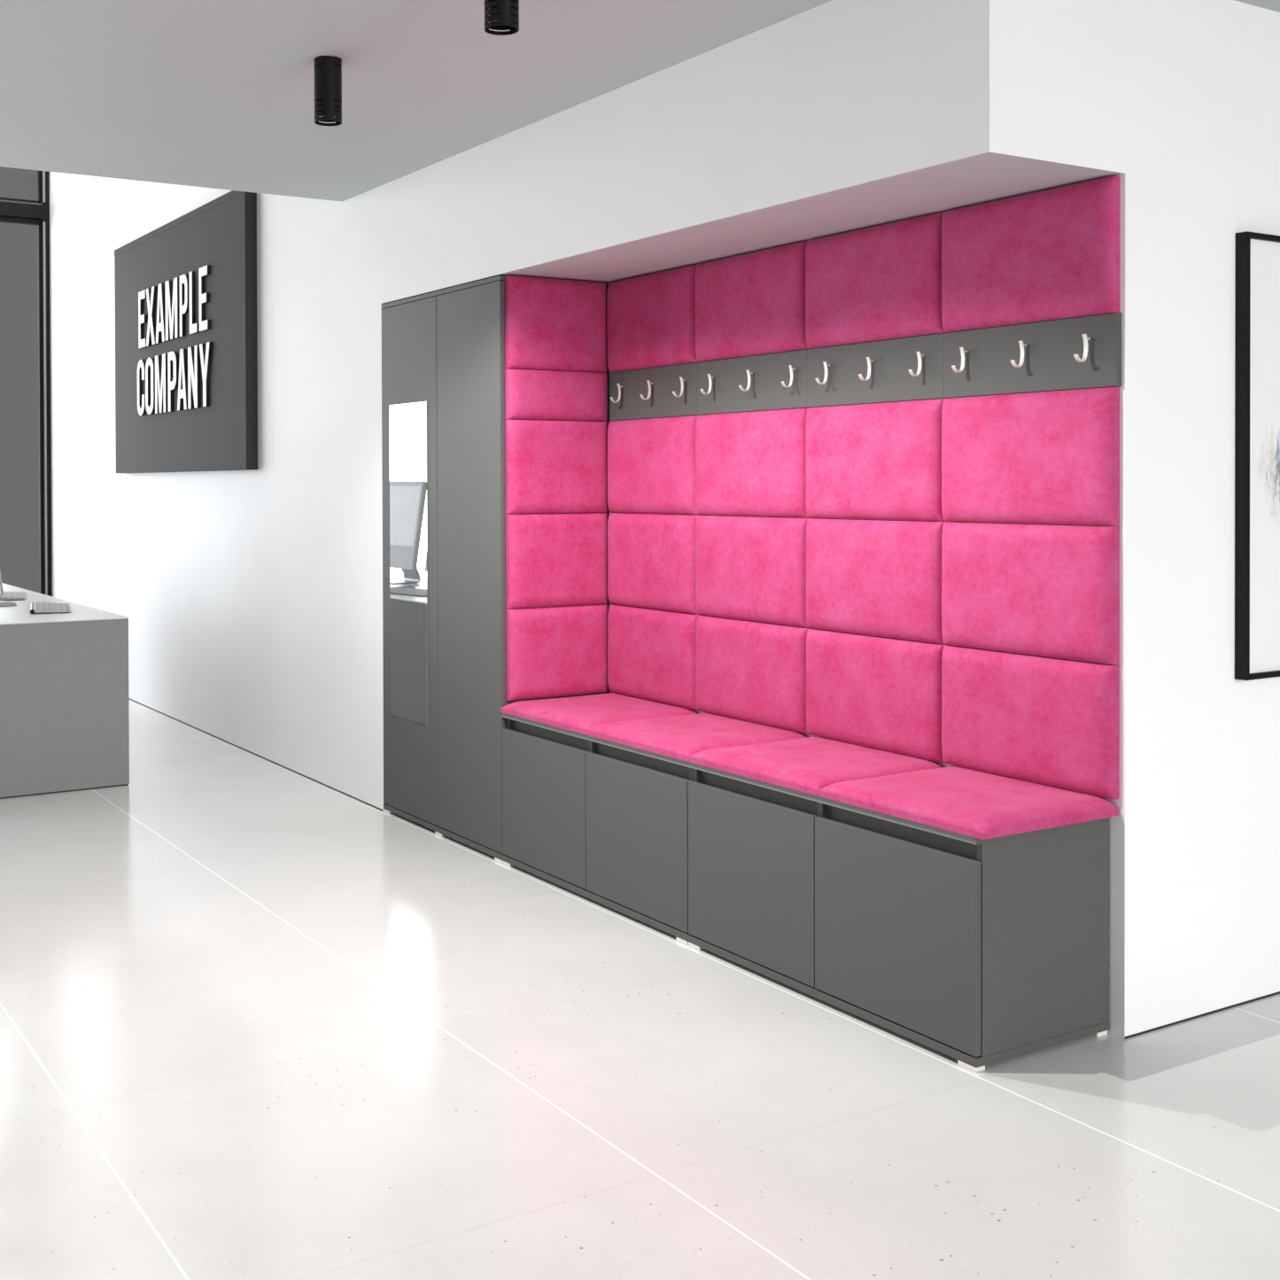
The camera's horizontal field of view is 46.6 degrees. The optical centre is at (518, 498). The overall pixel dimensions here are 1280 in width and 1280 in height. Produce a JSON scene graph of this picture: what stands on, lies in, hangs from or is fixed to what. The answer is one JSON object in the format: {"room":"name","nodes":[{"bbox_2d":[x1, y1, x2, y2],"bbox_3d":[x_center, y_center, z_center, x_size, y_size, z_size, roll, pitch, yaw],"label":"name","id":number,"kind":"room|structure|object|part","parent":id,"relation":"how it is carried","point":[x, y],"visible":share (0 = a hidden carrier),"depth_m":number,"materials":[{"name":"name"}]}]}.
{"room":"office reception lobby","nodes":[
{"label":"office reception lobby","id":0,"kind":"room"},
{"bbox_2d":[49,0,1176,1039],"bbox_3d":[-0.941,-1.097,7.029,0.620,4.600,8.688,-1,1,-30],"label":"wall","id":1,"kind":"structure","parent":0,"point":[833,117],"depth_m":4.53,"materials":[{"name":"white paint"}]},
{"bbox_2d":[0,170,52,596],"bbox_3d":[-4.011,-1.118,10.054,1.600,4.600,0.068,-1,1,-30],"label":"window","id":2,"kind":"structure","parent":1,"relation":"in","point":[38,215],"depth_m":10.42,"materials":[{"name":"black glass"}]},
{"bbox_2d":[114,190,257,473],"bbox_3d":[-1.817,-0.806,7.835,0.074,1.325,2.228,-1,1,-30],"label":"sign","id":3,"kind":"object","parent":1,"relation":"attached to","point":[185,290],"visible":1,"depth_m":7.53,"materials":[{"name":"grey plastic"}]},
{"bbox_2d":[128,698,382,810],"bbox_3d":[-1.912,1.193,8.100,0.001,0.005,5.450,-1,1,-30],"label":"trim","id":4,"kind":"structure","parent":1,"relation":"attached to","point":[128,698],"depth_m":6.81,"materials":[{"name":"grey"}]},
{"bbox_2d":[606,263,697,372],"bbox_3d":[0.435,-0.592,4.911,0.043,0.310,0.495,-1,1,-30],"label":"panel","id":5,"kind":"object","parent":1,"relation":"attached to","point":[651,323],"visible":0.98,"depth_m":4.87,"materials":[{"name":"pink fabric"}]},
{"bbox_2d":[607,604,697,710],"bbox_3d":[0.438,0.521,4.922,0.043,0.306,0.495,-1,1,-30],"label":"panel","id":6,"kind":"object","parent":1,"relation":"attached to","point":[651,652],"visible":0.95,"depth_m":4.88,"materials":[{"name":"pink fabric"}]},
{"bbox_2d":[607,415,697,514],"bbox_3d":[0.437,-0.109,4.916,0.043,0.316,0.495,-1,1,-30],"label":"panel","id":7,"kind":"object","parent":1,"relation":"attached to","point":[651,462],"visible":0.98,"depth_m":4.87,"materials":[{"name":"pink fabric"}]},
{"bbox_2d":[607,512,698,613],"bbox_3d":[0.438,0.208,4.919,0.043,0.315,0.495,-1,1,-30],"label":"panel","id":8,"kind":"object","parent":1,"relation":"attached to","point":[651,557],"visible":0.98,"depth_m":4.88,"materials":[{"name":"pink fabric"}]},
{"bbox_2d":[609,362,700,420],"bbox_3d":[0.425,-0.352,4.907,0.067,0.166,0.496,-1,1,-30],"label":"board","id":9,"kind":"object","parent":1,"relation":"attached to","point":[667,391],"visible":1,"depth_m":4.90,"materials":[{"name":"laminate"}]},
{"bbox_2d":[694,240,806,362],"bbox_3d":[0.693,-0.588,4.474,0.043,0.310,0.517,-1,1,-30],"label":"panel","id":10,"kind":"object","parent":1,"relation":"attached to","point":[751,304],"visible":1,"depth_m":4.43,"materials":[{"name":"pink fabric"}]},
{"bbox_2d":[695,408,806,517],"bbox_3d":[0.694,-0.105,4.478,0.043,0.316,0.517,-1,1,-30],"label":"panel","id":11,"kind":"object","parent":1,"relation":"attached to","point":[748,463],"visible":0.98,"depth_m":4.43,"materials":[{"name":"pink fabric"}]},
{"bbox_2d":[695,614,807,734],"bbox_3d":[0.696,0.524,4.485,0.043,0.306,0.517,-1,1,-30],"label":"panel","id":12,"kind":"object","parent":1,"relation":"attached to","point":[753,671],"visible":0.98,"depth_m":4.44,"materials":[{"name":"pink fabric"}]},
{"bbox_2d":[695,515,807,628],"bbox_3d":[0.695,0.212,4.481,0.043,0.315,0.517,-1,1,-30],"label":"panel","id":13,"kind":"object","parent":1,"relation":"attached to","point":[748,568],"visible":1,"depth_m":4.43,"materials":[{"name":"pink fabric"}]},
{"bbox_2d":[697,349,807,414],"bbox_3d":[0.683,-0.348,4.470,0.067,0.166,0.518,-1,1,-30],"label":"coat rack","id":14,"kind":"object","parent":1,"relation":"attached to","point":[777,381],"visible":1,"depth_m":4.46,"materials":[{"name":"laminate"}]},
{"bbox_2d":[805,211,943,349],"bbox_3d":[0.956,-0.584,4.027,0.043,0.310,0.517,-1,1,-30],"label":"panel","id":15,"kind":"object","parent":1,"relation":"attached to","point":[880,283],"visible":0.98,"depth_m":3.98,"materials":[{"name":"pink fabric"}]},
{"bbox_2d":[805,518,943,643],"bbox_3d":[0.959,0.216,4.035,0.043,0.315,0.517,-1,1,-30],"label":"panel","id":16,"kind":"object","parent":1,"relation":"attached to","point":[873,577],"visible":0.98,"depth_m":3.99,"materials":[{"name":"pink fabric"}]},
{"bbox_2d":[805,398,943,521],"bbox_3d":[0.958,-0.102,4.031,0.043,0.316,0.517,-1,1,-30],"label":"panel","id":17,"kind":"object","parent":1,"relation":"attached to","point":[874,461],"visible":0.96,"depth_m":3.99,"materials":[{"name":"pink fabric"}]},
{"bbox_2d":[806,628,945,762],"bbox_3d":[0.959,0.528,4.038,0.043,0.306,0.517,-1,1,-30],"label":"panel","id":18,"kind":"object","parent":1,"relation":"attached to","point":[874,692],"visible":0.99,"depth_m":3.99,"materials":[{"name":"pink fabric"}]},
{"bbox_2d":[807,333,947,407],"bbox_3d":[0.946,-0.344,4.023,0.067,0.166,0.518,-1,1,-30],"label":"coat rack","id":19,"kind":"object","parent":1,"relation":"attached to","point":[906,368],"visible":1,"depth_m":4.01,"materials":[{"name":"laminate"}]},
{"bbox_2d":[941,175,1119,333],"bbox_3d":[1.219,-0.581,3.580,0.043,0.310,0.516,-1,1,-30],"label":"panel","id":20,"kind":"object","parent":1,"relation":"attached to","point":[1051,254],"visible":1,"depth_m":3.53,"materials":[{"name":"pink fabric"}]},
{"bbox_2d":[941,644,1119,799],"bbox_3d":[1.222,0.531,3.591,0.043,0.306,0.516,-1,1,-30],"label":"panel","id":21,"kind":"object","parent":1,"relation":"attached to","point":[1048,721],"visible":1,"depth_m":3.54,"materials":[{"name":"pink fabric"}]},
{"bbox_2d":[941,521,1119,665],"bbox_3d":[1.221,0.219,3.588,0.043,0.315,0.516,-1,1,-30],"label":"panel","id":22,"kind":"object","parent":1,"relation":"attached to","point":[1041,590],"visible":1,"depth_m":3.54,"materials":[{"name":"pink fabric"}]},
{"bbox_2d":[941,387,1119,526],"bbox_3d":[1.220,-0.098,3.585,0.043,0.316,0.516,-1,1,-30],"label":"panel","id":23,"kind":"object","parent":1,"relation":"attached to","point":[1043,457],"visible":1,"depth_m":3.53,"materials":[{"name":"pink fabric"}]},
{"bbox_2d":[943,312,1121,397],"bbox_3d":[1.210,-0.341,3.575,0.067,0.166,0.522,-1,1,-30],"label":"coat rack","id":24,"kind":"object","parent":1,"relation":"attached to","point":[1078,352],"visible":1,"depth_m":3.56,"materials":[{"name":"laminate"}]},
{"bbox_2d":[0,698,1279,1279],"bbox_3d":[-1.142,1.290,4.428,11.600,0.120,13.000,-1,1,-30],"label":"floor","id":25,"kind":"structure","parent":0,"point":[260,1019],"depth_m":3.09,"materials":[{"name":"tile"}]},
{"bbox_2d":[0,582,129,799],"bbox_3d":[-2.698,0.851,7.196,0.852,0.712,2.684,-1,1,-30],"label":"reception desk","id":26,"kind":"object","parent":25,"relation":"on","point":[65,705],"visible":1,"depth_m":6.13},
{"bbox_2d":[0,572,4,596],"bbox_3d":[-2.400,0.213,6.516,0.173,0.574,0.570,-1,1,-30],"label":"computer monitor","id":27,"kind":"object","parent":26,"relation":"on","point":[1,583],"visible":1,"depth_m":6.30,"materials":[{"name":"metal"}]},
{"bbox_3d":[-2.386,0.170,6.524,0.096,0.487,0.570,-1,1,-30],"label":"casing","id":28,"kind":"part","parent":27,"relation":"part of","materials":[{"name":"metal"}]},
{"bbox_2d":[0,600,16,606],"bbox_3d":[-2.387,0.484,6.857,0.114,0.026,0.062,-1,1,-30],"label":"computer mouse","id":29,"kind":"object","parent":26,"relation":"on","point":[3,603],"visible":1,"depth_m":6.84,"materials":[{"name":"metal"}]},
{"bbox_2d":[0,590,26,600],"bbox_3d":[-2.550,0.482,7.373,0.175,0.021,0.420,0,1,-18],"label":"keyboard","id":30,"kind":"object","parent":26,"relation":"on","point":[8,595],"visible":0.94,"depth_m":7.26,"materials":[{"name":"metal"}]},
{"bbox_2d":[30,602,71,613],"bbox_3d":[-2.104,0.487,6.644,0.175,0.021,0.420,0,1,-18],"label":"keyboard","id":31,"kind":"object","parent":26,"relation":"on","point":[35,608],"visible":1,"depth_m":6.54,"materials":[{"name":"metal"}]},
{"bbox_2d":[381,274,609,863],"bbox_3d":[-0.099,0.233,5.434,0.438,1.967,0.963,-1,1,-30],"label":"wardrobe","id":32,"kind":"object","parent":25,"relation":"on","point":[444,419],"depth_m":5.09,"materials":[{"name":"laminate"}]},
{"bbox_2d":[389,401,427,725],"bbox_3d":[-0.414,0.236,5.540,0.002,1.185,0.312,-1,1,-30],"label":"mirror","id":33,"kind":"object","parent":32,"relation":"attached to","point":[408,420],"depth_m":5.53,"materials":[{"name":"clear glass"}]},
{"bbox_3d":[-0.405,0.225,5.544,0.018,1.916,0.460,-1,1,-30],"label":"door","id":34,"kind":"part","parent":32,"relation":"part of","materials":[{"name":"laminate"}]},
{"bbox_3d":[-0.170,0.228,5.144,0.018,1.916,0.460,-1,1,-30],"label":"door","id":35,"kind":"part","parent":32,"relation":"part of","materials":[{"name":"laminate"}]},
{"bbox_3d":[0.134,-0.592,5.027,0.397,0.310,0.037,-1,1,-30],"label":"padded panel","id":36,"kind":"part","parent":32,"relation":"part of","materials":[{"name":"pink fabric"}]},
{"bbox_3d":[0.138,0.520,5.038,0.397,0.306,0.037,-1,1,-30],"label":"padded panel","id":37,"kind":"part","parent":32,"relation":"part of","materials":[{"name":"pink fabric"}]},
{"bbox_3d":[0.137,0.208,5.035,0.397,0.315,0.037,-1,1,-30],"label":"padded panel","id":38,"kind":"part","parent":32,"relation":"part of","materials":[{"name":"pink fabric"}]},
{"bbox_3d":[0.136,-0.108,5.031,0.397,0.315,0.037,-1,1,-30],"label":"padded panel","id":39,"kind":"part","parent":32,"relation":"part of","materials":[{"name":"pink fabric"}]},
{"bbox_3d":[0.135,-0.351,5.029,0.397,0.167,0.037,-1,1,-30],"label":"padded panel","id":40,"kind":"part","parent":32,"relation":"part of","materials":[{"name":"pink fabric"}]},
{"bbox_3d":[0.132,0.229,5.063,0.416,1.921,0.016,-1,1,-30],"label":"panel","id":41,"kind":"part","parent":32,"relation":"part of","materials":[{"name":"fabric"}]},
{"bbox_2d":[501,712,693,945],"bbox_3d":[0.390,0.969,4.617,0.436,0.508,1.026,-1,1,-30],"label":"base cabinet","id":42,"kind":"object","parent":25,"relation":"on","point":[605,822],"visible":0.64,"depth_m":4.43,"materials":[{"name":"laminate"}]},
{"bbox_3d":[0.143,0.959,5.056,0.416,0.462,0.016,-1,1,-30],"label":"panel","id":43,"kind":"part","parent":42,"relation":"part of","materials":[{"name":"laminate"}]},
{"bbox_3d":[0.080,0.980,4.731,0.018,0.419,0.509,-1,1,-30],"label":"door","id":44,"kind":"part","parent":42,"relation":"part of","materials":[{"name":"laminate"}]},
{"bbox_3d":[0.110,0.777,4.742,0.016,0.091,0.488,-1,1,-30],"label":"grip rail","id":45,"kind":"part","parent":42,"relation":"part of","materials":[{"name":"laminate"}]},
{"bbox_2d":[500,692,697,734],"bbox_3d":[0.260,0.693,4.827,0.440,0.039,0.517,-1,1,-30],"label":"seat cushion","id":46,"kind":"object","parent":42,"relation":"on","point":[577,714],"visible":0.83,"depth_m":4.75,"materials":[{"name":"pink fabric"}]},
{"bbox_3d":[0.340,0.984,4.290,0.018,0.419,0.509,-1,1,-30],"label":"door","id":47,"kind":"part","parent":42,"relation":"part of","materials":[{"name":"laminate"}]},
{"bbox_3d":[0.366,0.781,4.308,0.016,0.091,0.488,-1,1,-30],"label":"grip rail","id":48,"kind":"part","parent":42,"relation":"part of","materials":[{"name":"laminate"}]},
{"bbox_3d":[0.654,0.966,4.187,0.416,0.462,0.016,-1,1,-30],"label":"panel","id":49,"kind":"part","parent":42,"relation":"part of","materials":[{"name":"laminate"}]},
{"bbox_2d":[585,713,806,761],"bbox_3d":[0.522,0.697,4.381,0.440,0.039,0.516,-1,1,-30],"label":"seat cushion","id":50,"kind":"object","parent":42,"relation":"on","point":[683,736],"visible":0.8,"depth_m":4.31,"materials":[{"name":"pink fabric"}]},
{"bbox_2d":[687,761,1109,1072],"bbox_3d":[0.911,0.976,3.733,0.436,0.508,1.026,-1,1,-30],"label":"base cabinet","id":51,"kind":"object","parent":25,"relation":"on","point":[978,953],"visible":0.94,"depth_m":3.38,"materials":[{"name":"laminate"}]},
{"bbox_3d":[0.663,0.966,4.172,0.416,0.462,0.016,-1,1,-30],"label":"panel","id":52,"kind":"part","parent":51,"relation":"part of","materials":[{"name":"laminate"}]},
{"bbox_3d":[0.600,0.987,3.848,0.018,0.419,0.509,-1,1,-30],"label":"door","id":53,"kind":"part","parent":51,"relation":"part of","materials":[{"name":"laminate"}]},
{"bbox_3d":[0.631,0.784,3.859,0.016,0.091,0.488,-1,1,-30],"label":"grip rail","id":54,"kind":"part","parent":51,"relation":"part of","materials":[{"name":"laminate"}]},
{"bbox_2d":[689,736,942,795],"bbox_3d":[0.785,0.701,3.935,0.440,0.039,0.516,-1,1,-30],"label":"seat cushion","id":55,"kind":"object","parent":51,"relation":"on","point":[810,764],"visible":0.88,"depth_m":3.86,"materials":[{"name":"pink fabric"}]},
{"bbox_3d":[0.860,0.991,3.406,0.018,0.419,0.509,-1,1,-30],"label":"door","id":56,"kind":"part","parent":51,"relation":"part of","materials":[{"name":"laminate"}]},
{"bbox_3d":[0.886,0.788,3.425,0.016,0.091,0.488,-1,1,-30],"label":"grip rail","id":57,"kind":"part","parent":51,"relation":"part of","materials":[{"name":"laminate"}]},
{"bbox_2d":[817,766,1118,839],"bbox_3d":[1.048,0.704,3.488,0.440,0.039,0.518,-1,1,-30],"label":"seat cushion","id":58,"kind":"object","parent":51,"relation":"on","point":[982,805],"visible":1,"depth_m":3.38,"materials":[{"name":"pink fabric"}]},
{"bbox_3d":[1.175,0.973,3.303,0.416,0.462,0.016,-1,1,-30],"label":"panel","id":59,"kind":"part","parent":51,"relation":"part of","materials":[{"name":"laminate"}]},
{"bbox_2d":[0,0,1279,201],"bbox_3d":[0.196,-1.258,2.119,11.600,0.160,7.698,-1,1,-30],"label":"ceiling","id":60,"kind":"structure","parent":0,"point":[213,94],"depth_m":4.17,"materials":[{"name":"paint"}]},
{"bbox_2d":[313,55,341,126],"bbox_3d":[-0.520,-1.109,4.026,0.075,0.172,0.075,-1,1,-30],"label":"ceiling lamp","id":61,"kind":"object","parent":60,"relation":"attached to","point":[328,72],"visible":1,"depth_m":4.00,"materials":[{"name":"black metal"}]},
{"bbox_2d":[484,0,519,35],"bbox_3d":[-0.038,-1.103,3.208,0.075,0.172,0.075,-1,1,-30],"label":"ceiling lamp","id":62,"kind":"object","parent":60,"relation":"attached to","point":[504,14],"visible":1,"depth_m":3.18,"materials":[{"name":"black metal"}]},
{"bbox_2d":[1174,0,1279,1022],"bbox_3d":[3.197,0.002,4.550,3.980,2.427,0.200,-1,1,-30],"label":"wall","id":63,"kind":"structure","parent":0,"point":[1227,845],"depth_m":3.53,"materials":[{"name":"white paint"}]},
{"bbox_2d":[1124,991,1279,1039],"bbox_3d":[3.174,1.214,4.429,4.160,0.005,0.001,-1,1,-30],"label":"trim","id":64,"kind":"structure","parent":63,"relation":"attached to","point":[1278,992],"depth_m":3.51,"materials":[{"name":"grey"}]},
{"bbox_2d":[1234,231,1279,680],"bbox_3d":[2.070,-0.105,3.752,0.780,1.075,0.030,-1,1,-30],"label":"framed print","id":65,"kind":"object","parent":63,"relation":"attached to","point":[1257,397],"visible":1,"depth_m":3.58}
]}

